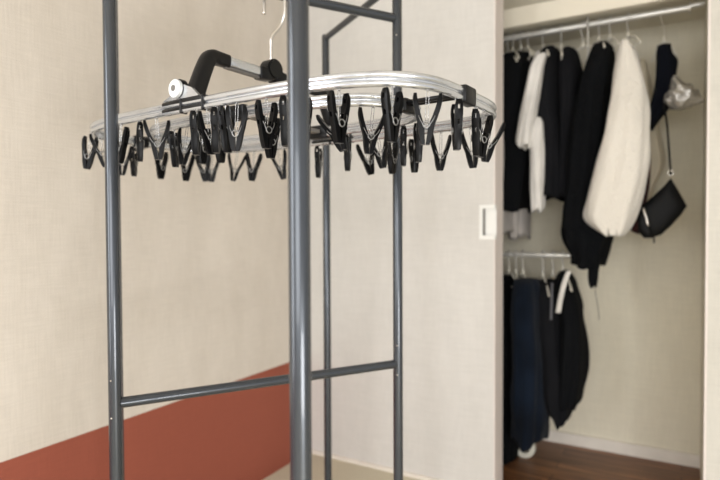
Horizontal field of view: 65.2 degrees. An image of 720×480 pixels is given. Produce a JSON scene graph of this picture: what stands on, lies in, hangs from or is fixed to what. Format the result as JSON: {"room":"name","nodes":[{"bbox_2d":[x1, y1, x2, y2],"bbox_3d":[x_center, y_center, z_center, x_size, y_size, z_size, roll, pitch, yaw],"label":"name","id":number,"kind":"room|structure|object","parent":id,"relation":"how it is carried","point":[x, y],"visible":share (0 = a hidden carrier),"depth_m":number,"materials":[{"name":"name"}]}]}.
{"room":"bedroom","nodes":[
{"label":"bedroom","id":0,"kind":"room"},
{"bbox_2d":[0,0,289,479],"bbox_3d":[-1.429,-0.216,0.490,0.100,2.420,4.634,1,2,30],"label":"wall","id":1,"kind":"structure","parent":0,"point":[205,265],"depth_m":1.71,"materials":[{"name":"paint"}]},
{"bbox_2d":[312,449,440,479],"bbox_3d":[0.134,0.937,2.288,0.835,0.014,0.012,1,2,30],"label":"trim","id":2,"kind":"structure","parent":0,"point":[337,457],"depth_m":2.33,"materials":[{"name":"beige wood"}]},
{"bbox_2d":[263,440,700,479],"bbox_3d":[0.687,1.029,-0.258,4.535,0.050,5.391,1,2,30],"label":"floor","id":3,"kind":"structure","parent":0,"point":[550,460],"depth_m":2.32,"materials":[{"name":"brown wood"}]},
{"bbox_2d":[102,0,402,479],"bbox_3d":[-0.160,0.178,1.151,0.656,1.589,1.060,-1,2,-26],"label":"rack","id":4,"kind":"object","parent":3,"relation":"on","point":[300,376],"visible":0.95,"depth_m":1.04,"materials":[{"name":"grey metal"}]},
{"bbox_2d":[90,0,496,152],"bbox_3d":[-0.191,-0.381,1.174,0.935,0.326,0.444,1,2,34],"label":"hanger","id":5,"kind":"object","parent":4,"relation":"hanging from","point":[184,97],"visible":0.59,"depth_m":1.01,"materials":[{"name":"metal"}]},
{"bbox_2d":[82,136,98,169],"bbox_3d":[-0.613,-0.202,1.279,0.035,0.083,0.016,0,1,-4],"label":"peg","id":6,"kind":"object","parent":5,"relation":"hanging from","point":[87,162],"visible":0.86,"depth_m":1.27,"materials":[{"name":"black plastic"}]},
{"bbox_2d":[89,131,104,167],"bbox_3d":[-0.568,-0.200,1.229,0.042,0.083,0.016,-1,1,-18],"label":"peg","id":7,"kind":"object","parent":5,"relation":"hanging from","point":[99,154],"visible":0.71,"depth_m":1.22,"materials":[{"name":"black plastic"}]},
{"bbox_2d":[118,124,129,163],"bbox_3d":[-0.485,-0.197,1.143,0.038,0.083,0.016,0,1,22],"label":"peg","id":8,"kind":"object","parent":5,"relation":"hanging from","point":[126,132],"visible":0.54,"depth_m":1.14,"materials":[{"name":"black plastic"}]},
{"bbox_2d":[119,146,131,175],"bbox_3d":[-0.591,-0.203,1.408,0.040,0.083,0.016,-1,1,-18],"label":"peg","id":9,"kind":"object","parent":5,"relation":"hanging from","point":[127,160],"visible":0.51,"depth_m":1.41,"materials":[{"name":"black plastic"}]},
{"bbox_2d":[130,145,137,176],"bbox_3d":[-0.574,-0.203,1.429,0.016,0.083,0.041,0,1,-7],"label":"peg","id":10,"kind":"object","parent":5,"relation":"hanging from","point":[133,159],"visible":0.94,"depth_m":1.42,"materials":[{"name":"black plastic"}]},
{"bbox_2d":[135,121,144,161],"bbox_3d":[-0.430,-0.195,1.101,0.016,0.083,0.043,-1,2,-23],"label":"peg","id":11,"kind":"object","parent":5,"relation":"hanging from","point":[139,130],"visible":1,"depth_m":1.09,"materials":[{"name":"black plastic"}]},
{"bbox_2d":[143,118,170,159],"bbox_3d":[-0.384,-0.194,1.066,0.049,0.083,0.016,-1,1,-14],"label":"peg","id":12,"kind":"object","parent":5,"relation":"hanging from","point":[153,143],"visible":1,"depth_m":1.06,"materials":[{"name":"black plastic"}]},
{"bbox_2d":[154,150,167,178],"bbox_3d":[-0.526,-0.203,1.492,0.018,0.083,0.041,0,1,22],"label":"peg","id":13,"kind":"object","parent":5,"relation":"hanging from","point":[160,169],"visible":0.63,"depth_m":1.49,"materials":[{"name":"black plastic"}]},
{"bbox_2d":[168,130,178,166],"bbox_3d":[-0.392,-0.196,1.190,0.018,0.083,0.041,0,1,9],"label":"peg","id":14,"kind":"object","parent":5,"relation":"hanging from","point":[172,141],"visible":0.74,"depth_m":1.18,"materials":[{"name":"black plastic"}]},
{"bbox_2d":[177,126,191,164],"bbox_3d":[-0.355,-0.194,1.152,0.036,0.083,0.016,-1,1,-22],"label":"peg","id":15,"kind":"object","parent":5,"relation":"hanging from","point":[179,141],"visible":0.92,"depth_m":1.14,"materials":[{"name":"black plastic"}]},
{"bbox_2d":[181,154,194,180],"bbox_3d":[-0.473,-0.203,1.544,0.043,0.083,0.016,0,1,19],"label":"peg","id":16,"kind":"object","parent":5,"relation":"hanging from","point":[186,173],"visible":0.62,"depth_m":1.54,"materials":[{"name":"black plastic"}]},
{"bbox_2d":[189,110,203,155],"bbox_3d":[-0.286,-0.190,0.990,0.018,0.083,0.041,0,1,9],"label":"peg","id":17,"kind":"object","parent":5,"relation":"hanging from","point":[196,137],"visible":0.9,"depth_m":0.98,"materials":[{"name":"black plastic"}]},
{"bbox_2d":[194,128,210,163],"bbox_3d":[-0.314,-0.193,1.123,0.018,0.083,0.041,0,1,21],"label":"peg","id":18,"kind":"object","parent":5,"relation":"hanging from","point":[202,158],"visible":0.18,"depth_m":1.12,"materials":[{"name":"black plastic"}]},
{"bbox_2d":[195,155,210,181],"bbox_3d":[-0.433,-0.202,1.553,0.043,0.083,0.016,0,1,12],"label":"peg","id":19,"kind":"object","parent":5,"relation":"hanging from","point":[203,172],"visible":0.77,"depth_m":1.55,"materials":[{"name":"black plastic"}]},
{"bbox_2d":[197,109,214,154],"bbox_3d":[-0.262,-0.190,0.975,0.038,0.083,0.018,-1,2,-37],"label":"peg","id":20,"kind":"object","parent":5,"relation":"hanging from","point":[205,136],"visible":0.71,"depth_m":0.97,"materials":[{"name":"black plastic"}]},
{"bbox_2d":[205,155,219,181],"bbox_3d":[-0.407,-0.202,1.552,0.045,0.083,0.016,0,1,1],"label":"peg","id":21,"kind":"object","parent":5,"relation":"hanging from","point":[211,176],"visible":0.74,"depth_m":1.55,"materials":[{"name":"black plastic"}]},
{"bbox_2d":[210,107,220,153],"bbox_3d":[-0.244,-0.189,0.958,0.016,0.083,0.040,0,1,-3],"label":"peg","id":22,"kind":"object","parent":5,"relation":"hanging from","point":[215,131],"visible":0.88,"depth_m":0.94,"materials":[{"name":"black plastic"}]},
{"bbox_2d":[215,144,225,162],"bbox_3d":[-0.273,-0.192,1.095,0.016,0.083,0.038,0,1,18],"label":"peg","id":23,"kind":"object","parent":5,"relation":"hanging from","point":[220,158],"visible":0.12,"depth_m":1.09,"materials":[{"name":"black plastic"}]},
{"bbox_2d":[217,105,234,152],"bbox_3d":[-0.224,-0.188,0.945,0.018,0.083,0.042,0,1,20],"label":"peg","id":24,"kind":"object","parent":5,"relation":"hanging from","point":[226,148],"visible":0.61,"depth_m":0.94,"materials":[{"name":"black plastic"}]},
{"bbox_2d":[225,102,247,151],"bbox_3d":[-0.203,-0.188,0.927,0.036,0.083,0.016,0,1,0],"label":"peg","id":25,"kind":"object","parent":5,"relation":"hanging from","point":[235,145],"visible":1,"depth_m":0.92,"materials":[{"name":"black plastic"}]},
{"bbox_2d":[227,152,245,181],"bbox_3d":[-0.333,-0.200,1.524,0.050,0.083,0.016,-1,1,-20],"label":"peg","id":26,"kind":"object","parent":5,"relation":"hanging from","point":[232,172],"visible":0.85,"depth_m":1.52,"materials":[{"name":"black plastic"}]},
{"bbox_2d":[245,152,262,180],"bbox_3d":[-0.282,-0.198,1.498,0.048,0.083,0.016,0,1,20],"label":"peg","id":27,"kind":"object","parent":5,"relation":"hanging from","point":[252,171],"visible":1,"depth_m":1.50,"materials":[{"name":"black plastic"}]},
{"bbox_2d":[255,98,277,148],"bbox_3d":[-0.147,-0.186,0.888,0.038,0.083,0.016,-2,2,-43],"label":"peg","id":28,"kind":"object","parent":5,"relation":"hanging from","point":[266,134],"visible":1,"depth_m":0.89,"materials":[{"name":"black plastic"}]},
{"bbox_2d":[264,114,279,158],"bbox_3d":[-0.160,-0.188,1.010,0.016,0.083,0.041,1,2,41],"label":"peg","id":29,"kind":"object","parent":5,"relation":"hanging from","point":[270,153],"visible":0.39,"depth_m":1.01,"materials":[{"name":"black plastic"}]},
{"bbox_2d":[271,149,286,179],"bbox_3d":[-0.211,-0.197,1.455,0.044,0.082,0.016,0,1,8],"label":"peg","id":30,"kind":"object","parent":5,"relation":"hanging from","point":[283,176],"visible":0.86,"depth_m":1.45,"materials":[{"name":"black plastic"}]},
{"bbox_2d":[279,94,287,146],"bbox_3d":[-0.113,-0.185,0.864,0.018,0.083,0.038,0,1,14],"label":"peg","id":31,"kind":"object","parent":5,"relation":"hanging from","point":[282,108],"visible":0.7,"depth_m":0.85,"materials":[{"name":"black plastic"}]},
{"bbox_2d":[310,98,312,133],"bbox_3d":[-0.086,-0.184,0.850,0.016,0.083,0.040,0,2,24],"label":"peg","id":32,"kind":"object","parent":5,"relation":"hanging from","point":[311,103],"visible":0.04,"depth_m":0.86,"materials":[{"name":"black plastic"}]},
{"bbox_2d":[314,145,322,177],"bbox_3d":[-0.100,-0.192,1.368,0.018,0.083,0.041,0,1,13],"label":"peg","id":33,"kind":"object","parent":5,"relation":"hanging from","point":[318,154],"visible":1,"depth_m":1.35,"materials":[{"name":"black plastic"}]},
{"bbox_2d":[316,106,346,151],"bbox_3d":[-0.048,-0.187,0.946,0.055,0.080,0.016,0,1,20],"label":"peg","id":34,"kind":"object","parent":5,"relation":"hanging from","point":[341,147],"visible":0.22,"depth_m":0.94,"materials":[{"name":"black plastic"}]},
{"bbox_2d":[327,89,350,143],"bbox_3d":[-0.031,-0.182,0.820,0.036,0.083,0.016,-1,2,-41],"label":"peg","id":35,"kind":"object","parent":5,"relation":"hanging from","point":[338,126],"visible":1,"depth_m":0.81,"materials":[{"name":"black plastic"}]},
{"bbox_2d":[343,134,351,170],"bbox_3d":[-0.026,-0.188,1.198,0.018,0.083,0.041,0,1,13],"label":"peg","id":36,"kind":"object","parent":5,"relation":"hanging from","point":[347,157],"visible":0.96,"depth_m":1.19,"materials":[{"name":"black plastic"}]},
{"bbox_2d":[356,144,374,174],"bbox_3d":[0.012,-0.190,1.292,0.044,0.082,0.016,-1,1,-22],"label":"peg","id":37,"kind":"object","parent":5,"relation":"hanging from","point":[369,167],"visible":0.67,"depth_m":1.29,"materials":[{"name":"black plastic"}]},
{"bbox_2d":[358,106,383,154],"bbox_3d":[0.021,-0.183,0.931,0.049,0.083,0.016,-1,1,-12],"label":"peg","id":38,"kind":"object","parent":5,"relation":"hanging from","point":[368,149],"visible":0.95,"depth_m":0.93,"materials":[{"name":"black plastic"}]},
{"bbox_2d":[369,133,388,168],"bbox_3d":[0.037,-0.186,1.146,0.045,0.083,0.018,0,2,24],"label":"peg","id":39,"kind":"object","parent":5,"relation":"hanging from","point":[382,163],"visible":0.64,"depth_m":1.14,"materials":[{"name":"black plastic"}]},
{"bbox_2d":[381,86,403,142],"bbox_3d":[0.046,-0.180,0.800,0.016,0.083,0.038,1,2,44],"label":"peg","id":40,"kind":"object","parent":5,"relation":"hanging from","point":[391,121],"visible":1,"depth_m":0.79,"materials":[{"name":"black plastic"}]},
{"bbox_2d":[387,142,397,173],"bbox_3d":[0.070,-0.187,1.241,0.018,0.083,0.041,1,2,37],"label":"peg","id":41,"kind":"object","parent":5,"relation":"hanging from","point":[392,153],"visible":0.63,"depth_m":1.24,"materials":[{"name":"black plastic"}]},
{"bbox_2d":[399,125,407,165],"bbox_3d":[0.084,-0.184,1.087,0.018,0.083,0.041,0,1,7],"label":"peg","id":42,"kind":"object","parent":5,"relation":"hanging from","point":[403,150],"visible":1,"depth_m":1.07,"materials":[{"name":"black plastic"}]},
{"bbox_2d":[408,139,418,172],"bbox_3d":[0.116,-0.185,1.202,0.016,0.083,0.041,-1,0,-19],"label":"peg","id":43,"kind":"object","parent":5,"relation":"hanging from","point":[414,166],"visible":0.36,"depth_m":1.20,"materials":[{"name":"black plastic"}]},
{"bbox_2d":[413,123,422,162],"bbox_3d":[0.106,-0.183,1.022,0.016,0.083,0.041,0,0,-5],"label":"peg","id":44,"kind":"object","parent":5,"relation":"hanging from","point":[418,148],"visible":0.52,"depth_m":1.01,"materials":[{"name":"black plastic"}]},
{"bbox_2d":[413,90,442,144],"bbox_3d":[0.098,-0.180,0.817,0.043,0.083,0.016,0,1,6],"label":"peg","id":45,"kind":"object","parent":5,"relation":"hanging from","point":[421,128],"visible":1,"depth_m":0.81,"materials":[{"name":"black plastic"}]},
{"bbox_2d":[431,132,451,170],"bbox_3d":[0.166,-0.184,1.155,0.045,0.083,0.018,-1,1,-13],"label":"peg","id":46,"kind":"object","parent":5,"relation":"hanging from","point":[439,165],"visible":0.99,"depth_m":1.15,"materials":[{"name":"black plastic"}]},
{"bbox_2d":[450,98,463,150],"bbox_3d":[0.149,-0.179,0.864,0.016,0.083,0.040,0,1,-2],"label":"peg","id":47,"kind":"object","parent":5,"relation":"hanging from","point":[456,113],"visible":1,"depth_m":0.85,"materials":[{"name":"black plastic"}]},
{"bbox_2d":[462,128,477,167],"bbox_3d":[0.216,-0.182,1.099,0.044,0.083,0.017,0,1,-7],"label":"peg","id":48,"kind":"object","parent":5,"relation":"hanging from","point":[473,163],"visible":0.62,"depth_m":1.09,"materials":[{"name":"black plastic"}]},
{"bbox_2d":[471,107,480,155],"bbox_3d":[0.190,-0.179,0.920,0.018,0.083,0.039,0,1,20],"label":"peg","id":49,"kind":"object","parent":5,"relation":"hanging from","point":[476,136],"visible":0.98,"depth_m":0.91,"materials":[{"name":"black plastic"}]},
{"bbox_2d":[475,111,493,157],"bbox_3d":[0.206,-0.179,0.944,0.041,0.083,0.018,-1,2,-39],"label":"peg","id":50,"kind":"object","parent":5,"relation":"hanging from","point":[485,135],"visible":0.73,"depth_m":0.94,"materials":[{"name":"black plastic"}]},
{"bbox_2d":[480,118,505,162],"bbox_3d":[0.234,-0.180,1.003,0.051,0.083,0.016,0,1,-2],"label":"peg","id":51,"kind":"object","parent":5,"relation":"hanging from","point":[493,143],"visible":0.42,"depth_m":1.00,"materials":[{"name":"black plastic"}]},
{"bbox_2d":[518,444,535,457],"bbox_3d":[0.710,0.892,2.431,0.092,0.092,0.027,1,2,30],"label":"tape roll","id":52,"kind":"object","parent":3,"relation":"on","point":[527,454],"visible":0.37,"depth_m":2.41,"materials":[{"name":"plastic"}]},
{"bbox_2d":[503,0,704,454],"bbox_3d":[0.772,-0.279,2.711,1.500,2.420,0.100,1,2,30],"label":"wall","id":53,"kind":"structure","parent":0,"point":[643,384],"depth_m":2.40,"materials":[{"name":"paint"}]},
{"bbox_2d":[503,0,705,50],"bbox_3d":[0.662,-0.911,2.509,1.500,0.025,0.331,1,2,30],"label":"trim","id":54,"kind":"structure","parent":53,"relation":"attached to","point":[696,13],"depth_m":2.34,"materials":[{"name":"beige wood"}]},
{"bbox_2d":[543,429,699,467],"bbox_3d":[0.749,0.906,2.692,1.500,0.052,0.012,1,2,30],"label":"baseboard","id":55,"kind":"structure","parent":53,"relation":"attached to","point":[619,447],"depth_m":2.45,"materials":[{"name":"beige wood"}]},
{"bbox_2d":[700,0,707,479],"bbox_3d":[1.311,-0.266,2.083,0.060,2.420,0.652,1,2,30],"label":"wall","id":56,"kind":"structure","parent":0,"point":[706,9],"depth_m":2.12,"materials":[{"name":"paint"}]},
{"bbox_2d":[663,75,703,109],"bbox_3d":[1.154,-0.528,2.011,0.126,0.130,0.094,1,2,30],"label":"pouch","id":57,"kind":"object","parent":56,"relation":"hanging from","point":[680,95],"visible":1,"depth_m":1.99,"materials":[{"name":"silver metal"}]},
{"bbox_2d":[637,104,686,242],"bbox_3d":[1.103,-0.244,2.059,0.161,0.511,0.064,0,2,23],"label":"shoulder bag","id":58,"kind":"object","parent":57,"relation":"hanging from","point":[667,205],"visible":1,"depth_m":2.04,"materials":[{"name":"black leather"}]},
{"bbox_2d":[706,0,719,479],"bbox_3d":[2.368,-0.245,1.039,2.935,2.420,0.105,1,2,30],"label":"door frame","id":59,"kind":"structure","parent":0,"point":[713,311],"depth_m":1.73,"materials":[{"name":"beige paper"}]},
{"bbox_2d":[703,0,710,479],"bbox_3d":[1.080,-0.257,1.748,0.006,2.420,0.050,1,2,30],"label":"trim","id":60,"kind":"structure","parent":59,"relation":"attached to","point":[709,1],"depth_m":1.74,"materials":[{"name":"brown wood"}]},
{"bbox_3d":[-0.085,-0.278,2.826,0.100,2.420,0.757,1,2,30],"label":"wall","id":61,"kind":"structure","parent":0,"visible":0},
{"bbox_2d":[309,0,502,479],"bbox_3d":[0.157,-0.267,2.309,0.835,2.418,0.108,1,2,30],"label":"door","id":62,"kind":"structure","parent":61,"relation":"in","point":[452,217],"depth_m":2.21,"materials":[{"name":"paper"}]},
{"bbox_2d":[503,0,674,30],"bbox_3d":[0.572,-0.912,2.353,1.500,0.075,0.030,1,2,30],"label":"trim","id":63,"kind":"structure","parent":61,"relation":"attached to","point":[554,10],"depth_m":2.21,"materials":[{"name":"beige wood"}]},
{"bbox_2d":[503,1,704,41],"bbox_3d":[0.608,-0.861,2.420,1.493,0.044,0.044,1,2,30],"label":"rail","id":64,"kind":"object","parent":61,"relation":"attached to","point":[683,8],"visible":0.57,"depth_m":2.20,"materials":[{"name":"metal"}]},
{"bbox_2d":[507,33,517,61],"bbox_3d":[0.633,-0.800,2.407,0.014,0.163,0.305,0,1,1],"label":"hanger","id":65,"kind":"object","parent":64,"relation":"hanging from","point":[508,33],"visible":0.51,"depth_m":2.39,"materials":[{"name":"plastic"}]},
{"bbox_2d":[503,136,513,234],"bbox_3d":[0.588,-0.395,2.376,0.109,0.755,0.323,1,2,30],"label":"blouse","id":66,"kind":"object","parent":65,"relation":"hanging from","point":[508,224],"visible":0.05,"depth_m":2.33,"materials":[{"name":"grey fabric"}]},
{"bbox_2d":[511,32,518,58],"bbox_3d":[0.651,-0.805,2.397,0.014,0.154,0.305,0,1,7],"label":"hanger","id":67,"kind":"object","parent":64,"relation":"hanging from","point":[513,32],"visible":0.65,"depth_m":2.38,"materials":[{"name":"plastic"}]},
{"bbox_2d":[503,51,532,212],"bbox_3d":[0.667,-0.454,2.395,0.151,0.676,0.294,1,2,30],"label":"garment","id":68,"kind":"object","parent":67,"relation":"hanging from","point":[516,178],"visible":0.58,"depth_m":2.29,"materials":[{"name":"black fabric"}]},
{"bbox_2d":[519,31,535,59],"bbox_3d":[0.680,-0.808,2.380,0.014,0.146,0.305,0,1,-5],"label":"hanger","id":69,"kind":"object","parent":64,"relation":"hanging from","point":[520,48],"visible":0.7,"depth_m":2.35,"materials":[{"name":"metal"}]},
{"bbox_2d":[508,209,530,239],"bbox_3d":[0.702,-0.377,2.482,0.088,0.753,0.216,1,2,30],"label":"shirt","id":70,"kind":"object","parent":69,"relation":"hanging from","point":[521,218],"visible":0.2,"depth_m":2.41,"materials":[{"name":"grey fabric"}]},
{"bbox_2d":[526,30,531,60],"bbox_3d":[0.706,-0.806,2.365,0.014,0.151,0.305,0,1,13],"label":"hanger","id":71,"kind":"object","parent":64,"relation":"hanging from","point":[529,50],"visible":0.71,"depth_m":2.35,"materials":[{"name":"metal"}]},
{"bbox_2d":[541,27,549,55],"bbox_3d":[0.759,-0.800,2.335,0.014,0.161,0.305,0,1,10],"label":"hanger","id":72,"kind":"object","parent":64,"relation":"hanging from","point":[547,51],"visible":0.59,"depth_m":2.32,"materials":[{"name":"plastic"}]},
{"bbox_2d":[516,51,546,212],"bbox_3d":[0.748,-0.445,2.311,0.116,0.671,0.314,1,2,38],"label":"shirt","id":73,"kind":"object","parent":72,"relation":"hanging from","point":[530,130],"visible":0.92,"depth_m":2.20,"materials":[{"name":"white fabric"}]},
{"bbox_2d":[503,16,588,257],"bbox_3d":[0.534,-0.414,2.450,0.876,0.969,0.029,1,2,30],"label":"rail","id":74,"kind":"object","parent":64,"relation":"hanging from","point":[505,254],"visible":0.34,"depth_m":2.32,"materials":[{"name":"metal"}]},
{"bbox_2d":[504,250,514,286],"bbox_3d":[0.637,0.122,2.406,0.014,0.164,0.246,0,1,-5],"label":"hanger","id":75,"kind":"object","parent":74,"relation":"hanging from","point":[508,270],"visible":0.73,"depth_m":2.40,"materials":[{"name":"plastic"}]},
{"bbox_2d":[503,275,518,463],"bbox_3d":[0.645,0.553,2.448,0.108,0.806,0.216,1,2,30],"label":"trousers","id":76,"kind":"object","parent":75,"relation":"hanging from","point":[510,447],"visible":0.34,"depth_m":2.36,"materials":[{"name":"black fabric"}]},
{"bbox_2d":[514,250,517,278],"bbox_3d":[0.663,0.126,2.392,0.014,0.172,0.246,0,1,10],"label":"hanger","id":77,"kind":"object","parent":74,"relation":"hanging from","point":[515,272],"visible":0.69,"depth_m":2.39,"materials":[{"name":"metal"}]},
{"bbox_2d":[510,278,549,451],"bbox_3d":[0.706,0.495,2.330,0.155,0.679,0.271,1,2,30],"label":"jeans","id":78,"kind":"object","parent":77,"relation":"hanging from","point":[530,418],"visible":0.89,"depth_m":2.23,"materials":[{"name":"blue fabric"}]},
{"bbox_2d":[518,250,526,277],"bbox_3d":[0.688,0.126,2.377,0.014,0.170,0.246,0,1,1],"label":"hanger","id":79,"kind":"object","parent":74,"relation":"hanging from","point":[522,272],"visible":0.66,"depth_m":2.37,"materials":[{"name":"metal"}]},
{"bbox_2d":[540,250,549,296],"bbox_3d":[0.759,0.131,2.336,0.014,0.180,0.246,0,1,7],"label":"hanger","id":80,"kind":"object","parent":74,"relation":"hanging from","point":[542,274],"visible":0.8,"depth_m":2.33,"materials":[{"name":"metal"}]},
{"bbox_2d":[547,250,555,278],"bbox_3d":[0.794,0.127,2.316,0.014,0.170,0.246,0,1,1],"label":"hanger","id":81,"kind":"object","parent":74,"relation":"hanging from","point":[552,272],"visible":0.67,"depth_m":2.31,"materials":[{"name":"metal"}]},
{"bbox_2d":[539,279,572,429],"bbox_3d":[0.808,0.455,2.328,0.149,0.590,0.250,1,2,30],"label":"trousers","id":82,"kind":"object","parent":81,"relation":"hanging from","point":[549,329],"visible":0.57,"depth_m":2.23,"materials":[{"name":"grey fabric"}]},
{"bbox_2d":[550,283,552,319],"bbox_3d":[0.747,0.240,2.196,0.012,0.145,0.004,1,2,30],"label":"ribbon","id":83,"kind":"object","parent":82,"relation":"hanging from","point":[551,293],"visible":1,"depth_m":2.19,"materials":[{"name":"grey fabric"}]},
{"bbox_2d":[561,251,572,291],"bbox_3d":[0.828,0.120,2.296,0.014,0.156,0.246,0,1,4],"label":"hanger","id":84,"kind":"object","parent":74,"relation":"hanging from","point":[562,251],"visible":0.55,"depth_m":2.28,"materials":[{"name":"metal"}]},
{"bbox_2d":[554,270,589,411],"bbox_3d":[0.860,0.400,2.284,0.128,0.559,0.246,1,2,30],"label":"dress","id":85,"kind":"object","parent":84,"relation":"hanging from","point":[575,353],"visible":0.89,"depth_m":2.20,"materials":[{"name":"black fabric"}]},
{"bbox_2d":[555,271,571,312],"bbox_3d":[0.784,0.201,2.169,0.057,0.164,0.012,1,2,30],"label":"ribbon","id":86,"kind":"object","parent":85,"relation":"hanging from","point":[567,274],"visible":1,"depth_m":2.17,"materials":[{"name":"white fabric"}]},
{"bbox_2d":[559,24,562,59],"bbox_3d":[0.821,-0.794,2.299,0.014,0.172,0.305,0,1,18],"label":"hanger","id":87,"kind":"object","parent":64,"relation":"hanging from","point":[561,47],"visible":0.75,"depth_m":2.29,"materials":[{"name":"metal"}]},
{"bbox_2d":[537,45,563,201],"bbox_3d":[0.796,-0.478,2.344,0.133,0.632,0.320,1,2,30],"label":"jacket","id":88,"kind":"object","parent":87,"relation":"hanging from","point":[548,109],"visible":0.55,"depth_m":2.22,"materials":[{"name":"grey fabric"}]},
{"bbox_2d":[577,20,592,62],"bbox_3d":[0.894,-0.793,2.257,0.014,0.173,0.246,-1,1,-21],"label":"hanger","id":89,"kind":"object","parent":64,"relation":"hanging from","point":[583,45],"visible":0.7,"depth_m":2.25,"materials":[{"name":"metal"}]},
{"bbox_2d":[558,46,582,199],"bbox_3d":[0.876,-0.478,2.322,0.102,0.623,0.276,1,2,30],"label":"blouse","id":90,"kind":"object","parent":89,"relation":"hanging from","point":[570,70],"visible":0.62,"depth_m":2.22,"materials":[{"name":"grey fabric"}]},
{"bbox_2d":[561,41,614,269],"bbox_3d":[0.911,-0.329,2.237,0.200,0.873,0.344,1,2,30],"label":"jacket","id":91,"kind":"object","parent":64,"relation":"hanging from","point":[588,119],"visible":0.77,"depth_m":2.12,"materials":[{"name":"black fabric"}]},
{"bbox_2d":[588,252,599,288],"bbox_3d":[0.900,0.109,2.174,0.051,0.153,0.064,1,2,30],"label":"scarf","id":92,"kind":"object","parent":91,"relation":"hanging from","point":[593,271],"visible":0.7,"depth_m":2.15,"materials":[{"name":"black fabric"}]},
{"bbox_2d":[597,17,605,47],"bbox_3d":[0.946,-0.797,2.227,0.014,0.164,0.305,0,1,16],"label":"hanger","id":93,"kind":"object","parent":64,"relation":"hanging from","point":[599,38],"visible":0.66,"depth_m":2.22,"materials":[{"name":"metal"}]},
{"bbox_2d":[608,15,619,50],"bbox_3d":[0.980,-0.797,2.208,0.014,0.162,0.305,0,1,13],"label":"hanger","id":94,"kind":"object","parent":64,"relation":"hanging from","point":[610,37],"visible":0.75,"depth_m":2.19,"materials":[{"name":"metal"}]},
{"bbox_2d":[626,12,640,48],"bbox_3d":[1.036,-0.795,2.176,0.014,0.166,0.305,0,1,10],"label":"hanger","id":95,"kind":"object","parent":64,"relation":"hanging from","point":[628,35],"visible":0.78,"depth_m":2.15,"materials":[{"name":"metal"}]},
{"bbox_2d":[583,39,650,236],"bbox_3d":[0.994,-0.393,2.161,0.226,0.756,0.364,1,2,30],"label":"coat","id":96,"kind":"object","parent":95,"relation":"hanging from","point":[616,192],"visible":1,"depth_m":2.01,"materials":[{"name":"white fabric"}]},
{"bbox_2d":[630,156,650,233],"bbox_3d":[1.068,-0.244,2.172,0.097,0.443,0.048,1,2,30],"label":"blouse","id":97,"kind":"object","parent":96,"relation":"attached to","point":[634,228],"visible":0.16,"depth_m":2.15,"materials":[{"name":"fabric"}]},
{"bbox_2d":[640,58,664,200],"bbox_3d":[1.173,-0.434,2.268,0.101,0.600,0.109,1,2,30],"label":"dress","id":98,"kind":"object","parent":95,"relation":"hanging from","point":[656,145],"visible":0.43,"depth_m":2.23,"materials":[{"name":"beige fabric"}]},
{"bbox_2d":[651,6,676,61],"bbox_3d":[1.142,-0.777,2.115,0.009,0.198,0.095,-1,2,-39],"label":"hanger","id":99,"kind":"object","parent":64,"relation":"hanging from","point":[664,41],"visible":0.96,"depth_m":2.11,"materials":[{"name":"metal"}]},
{"bbox_2d":[650,43,677,130],"bbox_3d":[1.137,-0.579,2.121,0.105,0.320,0.102,1,2,30],"label":"dress","id":100,"kind":"object","parent":99,"relation":"hanging from","point":[666,61],"visible":0.8,"depth_m":2.09,"materials":[{"name":"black fabric"}]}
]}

